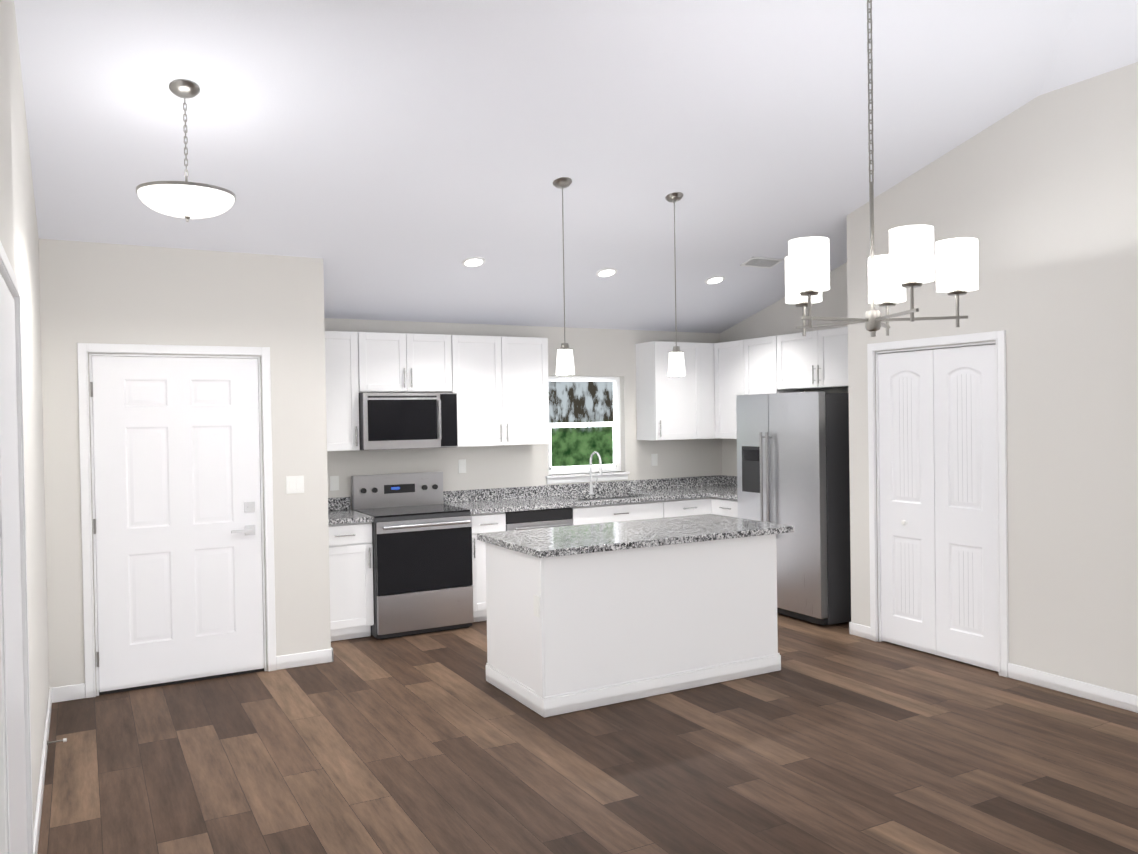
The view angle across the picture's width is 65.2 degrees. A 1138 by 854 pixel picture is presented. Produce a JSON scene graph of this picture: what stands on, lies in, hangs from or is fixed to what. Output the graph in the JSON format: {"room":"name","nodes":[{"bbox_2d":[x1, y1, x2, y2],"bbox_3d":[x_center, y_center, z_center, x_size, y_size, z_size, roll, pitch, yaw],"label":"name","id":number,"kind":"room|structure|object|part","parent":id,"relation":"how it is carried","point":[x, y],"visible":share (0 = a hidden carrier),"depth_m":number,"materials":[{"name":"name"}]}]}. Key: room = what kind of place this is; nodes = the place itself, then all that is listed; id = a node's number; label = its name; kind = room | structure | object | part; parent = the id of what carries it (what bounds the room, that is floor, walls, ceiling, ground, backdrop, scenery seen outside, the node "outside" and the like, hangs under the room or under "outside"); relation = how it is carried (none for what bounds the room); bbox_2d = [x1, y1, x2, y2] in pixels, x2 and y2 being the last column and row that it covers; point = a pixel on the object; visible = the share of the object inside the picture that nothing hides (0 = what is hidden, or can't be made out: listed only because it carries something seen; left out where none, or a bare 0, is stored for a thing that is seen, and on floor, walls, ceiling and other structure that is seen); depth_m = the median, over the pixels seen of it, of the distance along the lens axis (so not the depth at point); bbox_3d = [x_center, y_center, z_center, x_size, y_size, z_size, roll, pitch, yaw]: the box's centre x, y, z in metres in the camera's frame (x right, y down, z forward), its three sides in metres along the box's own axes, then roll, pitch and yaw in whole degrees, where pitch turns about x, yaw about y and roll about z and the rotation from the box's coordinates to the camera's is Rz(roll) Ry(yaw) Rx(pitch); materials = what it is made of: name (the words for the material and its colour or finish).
{"room":"kitchen","nodes":[
{"label":"kitchen","id":0,"kind":"room"},
{"bbox_2d":[0,0,48,828],"bbox_3d":[-1.216,-0.257,1.659,0.150,3.790,7.990,-1,1,-29],"label":"wall","id":1,"kind":"structure","parent":0,"point":[19,238],"depth_m":3.72,"materials":[{"name":"white paint"}]},
{"bbox_2d":[0,274,27,853],"bbox_3d":[-1.585,0.604,2.527,0.005,2.042,0.960,-1,1,-29],"label":"door","id":2,"kind":"structure","parent":1,"relation":"in","point":[13,607],"depth_m":2.59,"materials":[{"name":"white wood"}]},
{"bbox_2d":[0,241,33,853],"bbox_3d":[-1.579,0.575,2.530,0.022,2.115,1.080,-1,1,-29],"label":"door frame","id":3,"kind":"structure","parent":1,"relation":"attached to","point":[7,273],"depth_m":2.94,"materials":[{"name":"white wood"}]},
{"bbox_2d":[33,687,56,853],"bbox_3d":[-2.436,1.580,4.118,0.013,0.090,2.520,-1,1,-29],"label":"baseboard","id":4,"kind":"structure","parent":1,"relation":"attached to","point":[52,697],"depth_m":3.99,"materials":[{"name":"white wood"}]},
{"bbox_2d":[47,738,66,744],"bbox_3d":[-2.562,1.573,4.448,0.085,0.024,0.023,-1,1,-29],"label":"doorstop","id":5,"kind":"object","parent":4,"relation":"attached to","point":[64,740],"visible":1,"depth_m":4.45,"materials":[{"name":"silver metal"}]},
{"bbox_2d":[39,239,330,695],"bbox_3d":[-2.453,0.205,5.627,1.795,2.800,0.150,-1,1,-29],"label":"wall","id":6,"kind":"structure","parent":0,"point":[101,293],"depth_m":5.60,"materials":[{"name":"white paint"}]},
{"bbox_2d":[77,343,275,697],"bbox_3d":[-2.453,0.548,5.615,1.100,2.115,0.172,-1,1,-29],"label":"door frame","id":7,"kind":"structure","parent":6,"relation":"attached to","point":[84,349],"depth_m":5.43,"materials":[{"name":"white wood"}]},
{"bbox_2d":[90,356,263,694],"bbox_3d":[-2.426,0.586,5.566,0.972,2.039,0.104,-1,1,-29],"label":"entry door","id":8,"kind":"structure","parent":6,"relation":"in","point":[177,486],"depth_m":5.55,"materials":[{"name":"white wood"}]},
{"bbox_3d":[-2.435,0.576,5.531,0.924,1.710,0.051,-1,1,-29],"label":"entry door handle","id":9,"kind":"part","parent":8,"relation":"part of","materials":[{"name":"white wood"}]},
{"bbox_2d":[286,476,303,493],"bbox_3d":[-1.814,0.382,5.889,0.115,0.115,0.008,-1,1,-29],"label":"light switch","id":10,"kind":"object","parent":6,"relation":"attached to","point":[294,484],"visible":1,"depth_m":5.88,"materials":[{"name":"white plastic"}]},
{"bbox_2d":[276,649,328,669],"bbox_3d":[-1.775,1.546,5.914,0.335,0.090,0.013,-1,1,-29],"label":"baseboard","id":11,"kind":"structure","parent":6,"relation":"attached to","point":[319,656],"depth_m":5.91,"materials":[{"name":"white wood"}]},
{"bbox_2d":[329,647,332,661],"bbox_3d":[-1.709,1.541,6.207,0.013,0.090,0.463,-1,1,-29],"label":"baseboard","id":12,"kind":"structure","parent":6,"relation":"attached to","point":[330,650],"depth_m":6.00,"materials":[{"name":"white wood"}]},
{"bbox_2d":[324,318,721,509],"bbox_3d":[-0.337,0.291,8.003,4.500,2.500,0.150,-1,1,-29],"label":"wall","id":13,"kind":"structure","parent":0,"point":[604,352],"depth_m":7.96,"materials":[{"name":"white paint"}]},
{"bbox_2d":[330,476,338,490],"bbox_3d":[-1.865,0.447,7.072,0.070,0.115,0.007,-1,1,-29],"label":"outlet","id":14,"kind":"object","parent":13,"relation":"attached to","point":[334,482],"visible":1,"depth_m":7.07,"materials":[{"name":"white plastic"}]},
{"bbox_2d":[325,331,360,450],"bbox_3d":[-1.880,-0.273,6.878,0.425,0.916,0.322,-1,1,-29],"label":"upper cabinet","id":15,"kind":"object","parent":13,"relation":"attached to","point":[342,348],"depth_m":6.79,"materials":[{"name":"white wood"}]},
{"bbox_2d":[361,332,452,392],"bbox_3d":[-1.360,-0.510,7.163,0.762,0.466,0.322,-1,1,-29],"label":"upper cabinet","id":16,"kind":"object","parent":13,"relation":"attached to","point":[390,362],"depth_m":7.02,"materials":[{"name":"white wood"}]},
{"bbox_2d":[359,393,457,449],"bbox_3d":[-1.317,-0.050,7.104,0.756,0.440,0.468,-1,1,-29],"label":"microwave","id":17,"kind":"object","parent":16,"relation":"attached to","point":[387,421],"visible":1,"depth_m":6.92,"materials":[{"name":"grey metal"}]},
{"bbox_2d":[458,459,465,472],"bbox_3d":[-0.912,0.335,7.596,0.070,0.115,0.007,-1,1,-29],"label":"outlet","id":18,"kind":"object","parent":13,"relation":"attached to","point":[462,466],"visible":1,"depth_m":7.59,"materials":[{"name":"white plastic"}]},
{"bbox_2d":[453,335,548,446],"bbox_3d":[-0.635,-0.301,7.564,0.878,0.916,0.322,-1,1,-29],"label":"upper cabinet","id":19,"kind":"object","parent":13,"relation":"attached to","point":[498,385],"depth_m":7.42,"materials":[{"name":"white wood"}]},
{"bbox_2d":[548,376,620,474],"bbox_3d":[0.117,-0.020,8.284,0.820,0.900,0.065,-1,1,-29],"label":"window","id":20,"kind":"structure","parent":13,"relation":"in","point":[615,466],"depth_m":8.33,"materials":[{"name":"white plastic"}]},
{"bbox_2d":[545,471,629,483],"bbox_3d":[0.163,0.468,8.223,0.880,0.075,0.110,-1,1,-29],"label":"window sill","id":21,"kind":"structure","parent":13,"relation":"attached to","point":[582,477],"depth_m":8.17,"materials":[{"name":"white wood"}]},
{"bbox_2d":[651,454,657,465],"bbox_3d":[0.822,0.315,8.552,0.070,0.115,0.007,-1,1,-29],"label":"outlet","id":22,"kind":"object","parent":13,"relation":"attached to","point":[654,459],"visible":1,"depth_m":8.55,"materials":[{"name":"white plastic"}]},
{"bbox_2d":[636,341,696,440],"bbox_3d":[0.946,-0.338,8.435,0.526,0.916,0.322,-1,1,-29],"label":"upper cabinet","id":23,"kind":"object","parent":13,"relation":"attached to","point":[666,406],"depth_m":8.29,"materials":[{"name":"white wood"}]},
{"bbox_2d":[697,343,716,438],"bbox_3d":[1.243,-0.344,8.573,0.246,0.916,0.368,-1,1,-29],"label":"upper cabinet","id":24,"kind":"object","parent":13,"relation":"attached to","point":[706,352],"depth_m":8.48,"materials":[{"name":"white wood"}]},
{"bbox_2d":[14,0,1137,332],"bbox_3d":[1.109,-1.561,3.597,6.445,1.526,9.450,-1,1,-29],"label":"ceiling","id":25,"kind":"structure","parent":0,"point":[394,160],"depth_m":4.77,"materials":[{"name":"white paint"}]},
{"bbox_2d":[136,79,235,221],"bbox_3d":[-1.742,-1.246,4.042,0.418,0.627,0.418,-1,1,-29],"label":"pendant light","id":26,"kind":"object","parent":25,"relation":"hanging from","point":[186,200],"visible":1,"depth_m":3.95,"materials":[{"name":"white glass"}]},
{"bbox_2d":[462,257,485,266],"bbox_3d":[-0.683,-1.182,6.372,0.170,0.049,0.166,-1,1,-29],"label":"recessed light","id":27,"kind":"object","parent":25,"relation":"in","point":[473,261],"visible":1,"depth_m":6.36,"materials":[{"name":"white"}]},
{"bbox_2d":[553,177,574,374],"bbox_3d":[-0.032,-0.912,5.409,0.120,1.185,0.118,-1,1,-29],"label":"pendant light","id":28,"kind":"object","parent":25,"relation":"hanging from","point":[565,364],"visible":1,"depth_m":5.38,"materials":[{"name":"white glass"}]},
{"bbox_2d":[596,268,616,276],"bbox_3d":[0.293,-1.202,6.922,0.170,0.049,0.166,-1,1,-29],"label":"recessed light","id":29,"kind":"object","parent":25,"relation":"in","point":[606,272],"visible":1,"depth_m":6.91,"materials":[{"name":"white"}]},
{"bbox_2d":[665,192,684,375],"bbox_3d":[0.695,-0.929,5.809,0.120,1.185,0.118,-1,1,-29],"label":"pendant light","id":30,"kind":"object","parent":25,"relation":"hanging from","point":[676,366],"visible":1,"depth_m":5.78,"materials":[{"name":"white glass"}]},
{"bbox_2d":[705,276,724,283],"bbox_3d":[1.217,-1.226,7.419,0.170,0.049,0.166,-1,1,-29],"label":"recessed light","id":31,"kind":"object","parent":25,"relation":"in","point":[715,280],"visible":1,"depth_m":7.41,"materials":[{"name":"white"}]},
{"bbox_2d":[740,256,783,268],"bbox_3d":[1.557,-1.326,7.172,0.320,0.050,0.166,-1,1,-29],"label":"ceiling vent","id":32,"kind":"object","parent":25,"relation":"in","point":[762,262],"visible":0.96,"depth_m":7.17,"materials":[{"name":"white metal"}]},
{"bbox_2d":[785,0,978,336],"bbox_3d":[0.927,-1.223,2.791,0.582,1.879,0.594,-1,1,-29],"label":"chandelier","id":33,"kind":"object","parent":25,"relation":"hanging from","point":[907,261],"visible":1,"depth_m":2.70,"materials":[{"name":"silver metal"}]},
{"bbox_2d":[38,613,1137,853],"bbox_3d":[1.147,1.625,3.661,6.445,0.100,9.500,-1,1,-29],"label":"floor","id":34,"kind":"structure","parent":0,"point":[834,739],"depth_m":4.19,"materials":[{"name":"brown wood"}]},
{"bbox_2d":[328,522,373,640],"bbox_3d":[-1.787,1.142,6.768,0.425,0.872,0.617,-1,1,-29],"label":"base cabinet","id":35,"kind":"object","parent":34,"relation":"on","point":[351,580],"depth_m":6.53,"materials":[{"name":"white wood"}]},
{"bbox_2d":[328,497,372,524],"bbox_3d":[-1.788,0.635,6.748,0.428,0.139,0.645,-1,1,-29],"label":"countertop","id":36,"kind":"structure","parent":35,"relation":"on","point":[339,509],"depth_m":6.76,"materials":[{"name":"stone"}]},
{"bbox_2d":[351,472,473,638],"bbox_3d":[-1.226,0.974,6.981,0.760,1.181,0.727,-1,1,-29],"label":"range","id":37,"kind":"object","parent":34,"relation":"on","point":[422,557],"visible":1,"depth_m":6.76,"materials":[{"name":"grey metal"}]},
{"bbox_2d":[471,512,505,621],"bbox_3d":[-0.787,1.119,7.318,0.318,0.872,0.617,-1,1,-29],"label":"base cabinet","id":38,"kind":"object","parent":34,"relation":"on","point":[490,522],"depth_m":7.03,"materials":[{"name":"white wood"}]},
{"bbox_2d":[505,507,572,530],"bbox_3d":[-0.365,1.111,7.518,0.602,0.867,0.660,-1,1,-29],"label":"dishwasher","id":39,"kind":"object","parent":34,"relation":"on","point":[535,519],"visible":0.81,"depth_m":7.25,"materials":[{"name":"grey metal"}]},
{"bbox_2d":[573,517,631,524],"bbox_3d":[0.320,1.200,7.929,0.979,0.658,0.617,-1,1,-29],"label":"base cabinet","id":40,"kind":"object","parent":34,"relation":"on","point":[595,520],"depth_m":7.56,"materials":[{"name":"white wood"}]},
{"bbox_2d":[485,534,780,717],"bbox_3d":[0.407,1.123,5.572,1.692,0.872,0.793,-1,1,-29],"label":"kitchen island","id":41,"kind":"object","parent":34,"relation":"on","point":[611,627],"visible":0.96,"depth_m":5.18,"materials":[{"name":"white wood"}]},
{"bbox_2d":[477,514,793,557],"bbox_3d":[0.430,0.665,5.590,1.820,0.039,0.860,-1,1,-29],"label":"island countertop","id":42,"kind":"structure","parent":41,"relation":"on","point":[571,540],"depth_m":5.42,"materials":[{"name":"stone"}]},
{"bbox_2d":[620,497,711,519],"bbox_3d":[0.919,1.080,8.232,0.611,0.872,0.663,-1,1,-29],"label":"base cabinet","id":43,"kind":"object","parent":34,"relation":"on","point":[695,506],"depth_m":7.87,"materials":[{"name":"white wood"}]},
{"bbox_2d":[443,475,736,514],"bbox_3d":[0.386,0.585,7.942,2.998,0.139,0.652,-1,1,-29],"label":"countertop","id":44,"kind":"structure","parent":43,"relation":"on","point":[492,500],"depth_m":7.90,"materials":[{"name":"stone"}]},
{"bbox_2d":[588,451,601,493],"bbox_3d":[0.254,0.417,8.068,0.089,0.394,0.214,-1,1,-29],"label":"faucet","id":45,"kind":"object","parent":44,"relation":"on","point":[591,486],"visible":1,"depth_m":8.12,"materials":[{"name":"silver metal"}]},
{"bbox_2d":[580,497,630,500],"bbox_3d":[0.337,0.750,7.897,0.736,0.184,0.426,-1,1,-29],"label":"sink basin","id":46,"kind":"object","parent":44,"relation":"in","point":[606,498],"visible":0.08,"depth_m":8.14,"materials":[{"name":"silver metal"}]},
{"bbox_2d":[708,497,737,517],"bbox_3d":[1.673,1.070,8.041,0.668,0.872,0.530,-1,1,-29],"label":"base cabinet","id":47,"kind":"object","parent":34,"relation":"on","point":[717,506],"depth_m":7.97,"materials":[{"name":"white wood"}]},
{"bbox_2d":[708,479,736,499],"bbox_3d":[1.686,0.563,8.012,0.654,0.139,0.480,-1,1,-29],"label":"countertop","id":48,"kind":"structure","parent":47,"relation":"on","point":[721,488],"depth_m":8.53,"materials":[{"name":"stone"}]},
{"bbox_2d":[736,392,850,625],"bbox_3d":[1.967,0.609,7.283,0.832,1.770,0.960,-1,1,-29],"label":"fridge","id":49,"kind":"object","parent":34,"relation":"on","point":[792,459],"visible":0.58,"depth_m":6.85,"materials":[{"name":"grey metal"}]},
{"bbox_2d":[720,262,848,475],"bbox_3d":[2.209,-0.072,7.875,0.150,3.148,2.530,-1,1,-29],"label":"wall","id":50,"kind":"structure","parent":0,"point":[780,317],"depth_m":8.11,"materials":[{"name":"white paint"}]},
{"bbox_2d":[717,335,803,438],"bbox_3d":[1.759,-0.347,8.184,0.322,0.916,0.929,-1,1,-29],"label":"upper cabinet","id":51,"kind":"object","parent":50,"relation":"attached to","point":[747,366],"depth_m":8.15,"materials":[{"name":"white wood"}]},
{"bbox_2d":[781,327,848,390],"bbox_3d":[2.189,-0.564,7.394,0.322,0.476,0.986,-1,1,-29],"label":"upper cabinet","id":52,"kind":"object","parent":50,"relation":"attached to","point":[818,359],"depth_m":7.34,"materials":[{"name":"white wood"}]},
{"bbox_2d":[847,62,1137,695],"bbox_3d":[3.724,-0.216,3.628,0.150,3.502,6.670,-1,1,-29],"label":"wall","id":53,"kind":"structure","parent":0,"point":[1037,197],"depth_m":5.14,"materials":[{"name":"white paint"}]},
{"bbox_2d":[878,345,997,671],"bbox_3d":[2.436,0.502,5.896,0.035,2.023,0.920,-1,1,-29],"label":"pantry door","id":54,"kind":"structure","parent":53,"relation":"in","point":[938,491],"depth_m":5.85,"materials":[{"name":"white wood"}]},
{"bbox_2d":[867,330,1008,676],"bbox_3d":[2.467,0.467,5.913,0.172,2.115,1.070,-1,1,-29],"label":"door frame","id":55,"kind":"structure","parent":53,"relation":"attached to","point":[999,337],"depth_m":5.67,"materials":[{"name":"white wood"}]},
{"bbox_2d":[1008,663,1137,712],"bbox_3d":[3.949,1.493,3.123,0.013,0.090,5.255,-1,1,-29],"label":"baseboard","id":56,"kind":"structure","parent":53,"relation":"attached to","point":[1115,698],"depth_m":5.05,"materials":[{"name":"white wood"}]},
{"label":"outside","id":57,"kind":"structure","parent":0,"visible":0},
{"bbox_2d":[548,381,612,466],"bbox_3d":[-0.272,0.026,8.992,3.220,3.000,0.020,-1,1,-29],"label":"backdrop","id":58,"kind":"structure","parent":57,"point":[575,401],"depth_m":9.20,"materials":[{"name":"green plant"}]}
]}

